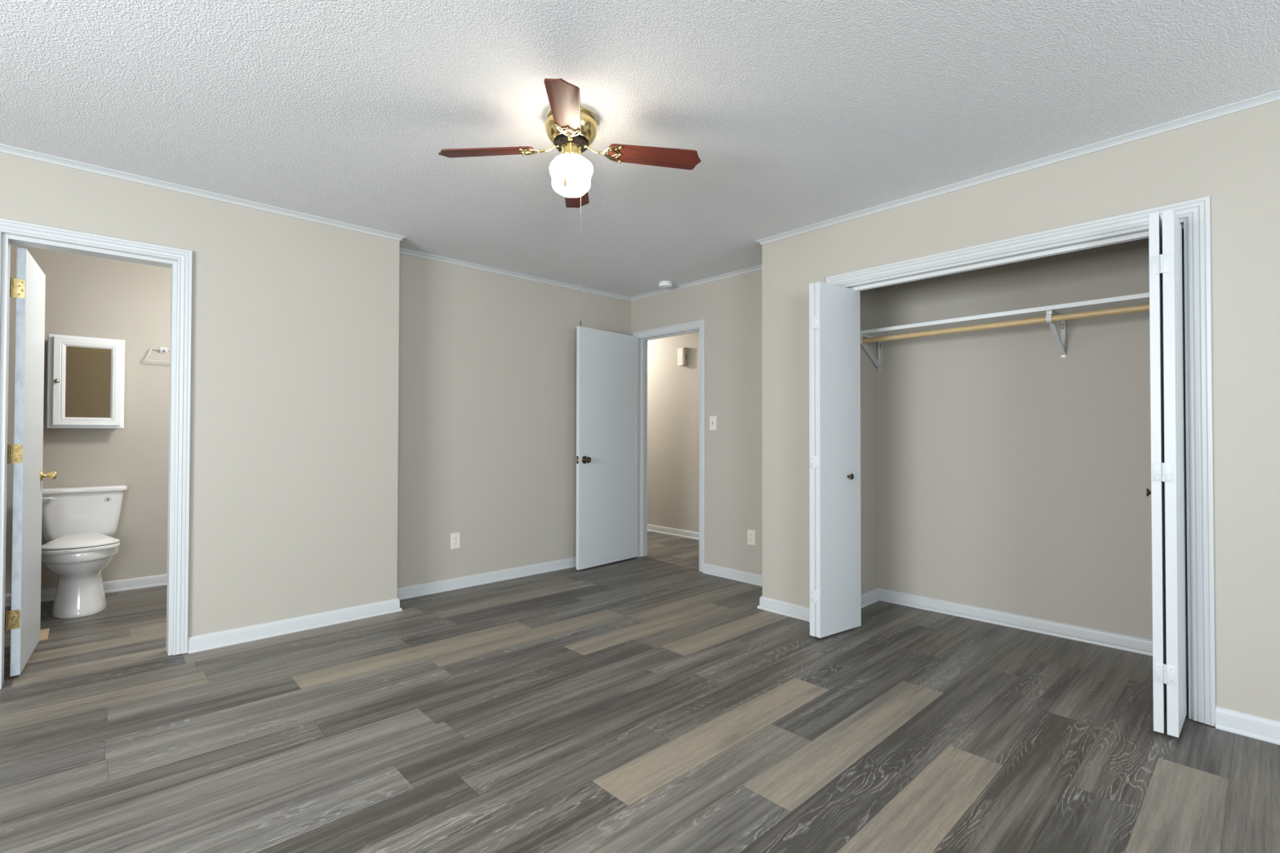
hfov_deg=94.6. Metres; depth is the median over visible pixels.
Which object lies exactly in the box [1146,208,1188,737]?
door
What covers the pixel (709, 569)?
baseboard
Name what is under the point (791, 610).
baseboard
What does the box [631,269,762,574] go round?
wall
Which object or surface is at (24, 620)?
door
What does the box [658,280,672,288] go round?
smoke detector
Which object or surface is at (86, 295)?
wall
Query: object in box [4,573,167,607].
baseboard
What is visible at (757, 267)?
trim
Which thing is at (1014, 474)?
wall
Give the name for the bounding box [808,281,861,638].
door
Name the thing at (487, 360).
wall
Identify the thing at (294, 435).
wall
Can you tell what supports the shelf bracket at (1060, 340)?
attached to the wall at (1014, 474)
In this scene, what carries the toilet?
on the floor
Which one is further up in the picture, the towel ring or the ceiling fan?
the ceiling fan
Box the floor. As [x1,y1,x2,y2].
[0,531,1279,852]
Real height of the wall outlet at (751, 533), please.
0.118 m
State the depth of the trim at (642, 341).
5.54 m
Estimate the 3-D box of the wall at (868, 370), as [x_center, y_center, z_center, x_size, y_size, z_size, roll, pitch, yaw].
[1.424,-0.016,3.990,0.793,2.440,0.110,1,-1,-43]
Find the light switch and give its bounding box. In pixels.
[709,416,715,430]
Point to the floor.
(634, 704)
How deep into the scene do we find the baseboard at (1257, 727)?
2.26 m
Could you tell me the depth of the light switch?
4.85 m
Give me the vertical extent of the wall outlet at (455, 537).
0.118 m
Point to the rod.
(1140, 308)
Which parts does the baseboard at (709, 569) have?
shoe molding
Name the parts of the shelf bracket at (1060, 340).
shelf leg, wall leg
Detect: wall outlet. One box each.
[450,532,460,549]
[747,529,755,546]
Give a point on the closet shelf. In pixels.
(1143, 298)
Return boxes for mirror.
[65,346,111,417]
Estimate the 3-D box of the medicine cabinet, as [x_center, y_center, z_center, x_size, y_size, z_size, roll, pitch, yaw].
[-3.872,-0.305,4.137,0.393,0.637,0.172,1,-1,-43]
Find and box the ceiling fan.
[438,78,701,326]
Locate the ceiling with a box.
[0,0,1279,297]
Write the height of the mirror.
0.492 m
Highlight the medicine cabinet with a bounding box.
[46,333,124,428]
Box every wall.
[0,151,399,637]
[4,244,170,594]
[396,253,631,587]
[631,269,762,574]
[647,332,698,532]
[761,100,1279,721]
[860,288,878,594]
[876,237,1152,639]
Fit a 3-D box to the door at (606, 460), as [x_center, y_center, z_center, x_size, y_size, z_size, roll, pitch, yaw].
[-0.258,0.182,5.217,0.099,2.044,0.760,-1,-1,41]
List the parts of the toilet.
flush lever, bowl, seat, seat lid, tank, tank lid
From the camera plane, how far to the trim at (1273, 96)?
2.73 m
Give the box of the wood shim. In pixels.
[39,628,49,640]
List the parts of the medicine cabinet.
cabinet knob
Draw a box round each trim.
[0,143,405,241]
[0,217,192,655]
[0,233,177,689]
[399,247,631,301]
[631,264,761,301]
[632,319,705,572]
[637,327,698,557]
[639,556,698,570]
[755,89,1279,244]
[826,195,1215,726]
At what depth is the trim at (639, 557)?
5.22 m
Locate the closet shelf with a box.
[860,292,1149,337]
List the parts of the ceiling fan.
fan blade, fan blade, pull chain, globe, fan blade, pull chain, fan blade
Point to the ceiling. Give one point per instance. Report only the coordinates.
(796, 114)
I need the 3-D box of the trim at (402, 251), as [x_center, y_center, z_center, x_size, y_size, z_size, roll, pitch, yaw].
[-0.907,-1.216,4.823,2.279,0.028,0.030,1,-1,-43]
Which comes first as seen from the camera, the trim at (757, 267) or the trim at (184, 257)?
the trim at (184, 257)
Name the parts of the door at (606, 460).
knob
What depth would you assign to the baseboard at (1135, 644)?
3.52 m
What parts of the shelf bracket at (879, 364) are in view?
shelf leg, wall leg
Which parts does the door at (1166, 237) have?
knob, panel, panel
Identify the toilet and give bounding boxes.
[41,484,127,618]
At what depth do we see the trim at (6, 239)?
2.80 m
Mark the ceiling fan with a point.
(571, 127)
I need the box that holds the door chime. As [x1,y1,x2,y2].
[677,346,688,365]
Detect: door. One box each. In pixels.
[4,247,57,676]
[575,326,638,569]
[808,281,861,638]
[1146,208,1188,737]
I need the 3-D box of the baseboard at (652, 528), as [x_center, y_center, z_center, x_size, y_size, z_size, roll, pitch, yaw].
[0.550,1.195,6.520,0.024,0.080,4.200,1,-1,-43]
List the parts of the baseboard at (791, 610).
shoe molding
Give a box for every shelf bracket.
[860,333,882,371]
[1045,310,1066,358]
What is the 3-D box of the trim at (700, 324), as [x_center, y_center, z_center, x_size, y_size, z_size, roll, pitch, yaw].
[0.236,0.161,5.235,0.018,2.106,0.882,1,-1,-43]
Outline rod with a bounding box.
[861,303,1149,343]
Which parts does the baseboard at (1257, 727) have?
shoe molding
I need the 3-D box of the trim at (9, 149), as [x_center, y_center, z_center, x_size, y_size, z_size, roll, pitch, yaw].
[-2.985,-1.247,2.707,3.706,0.028,0.289,1,-1,-43]
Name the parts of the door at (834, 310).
panel, knob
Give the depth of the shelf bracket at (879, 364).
4.08 m
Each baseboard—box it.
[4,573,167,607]
[187,556,576,653]
[647,524,698,540]
[702,563,762,586]
[756,595,809,622]
[861,587,1152,656]
[1215,706,1279,745]
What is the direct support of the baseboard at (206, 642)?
attached to the wall at (294, 435)
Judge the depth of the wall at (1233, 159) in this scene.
2.38 m
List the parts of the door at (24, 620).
knob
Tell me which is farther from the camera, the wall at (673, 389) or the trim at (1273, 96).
the wall at (673, 389)
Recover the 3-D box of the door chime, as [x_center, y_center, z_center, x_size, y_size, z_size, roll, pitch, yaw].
[0.475,-0.779,6.599,0.066,0.198,0.106,1,-1,-43]

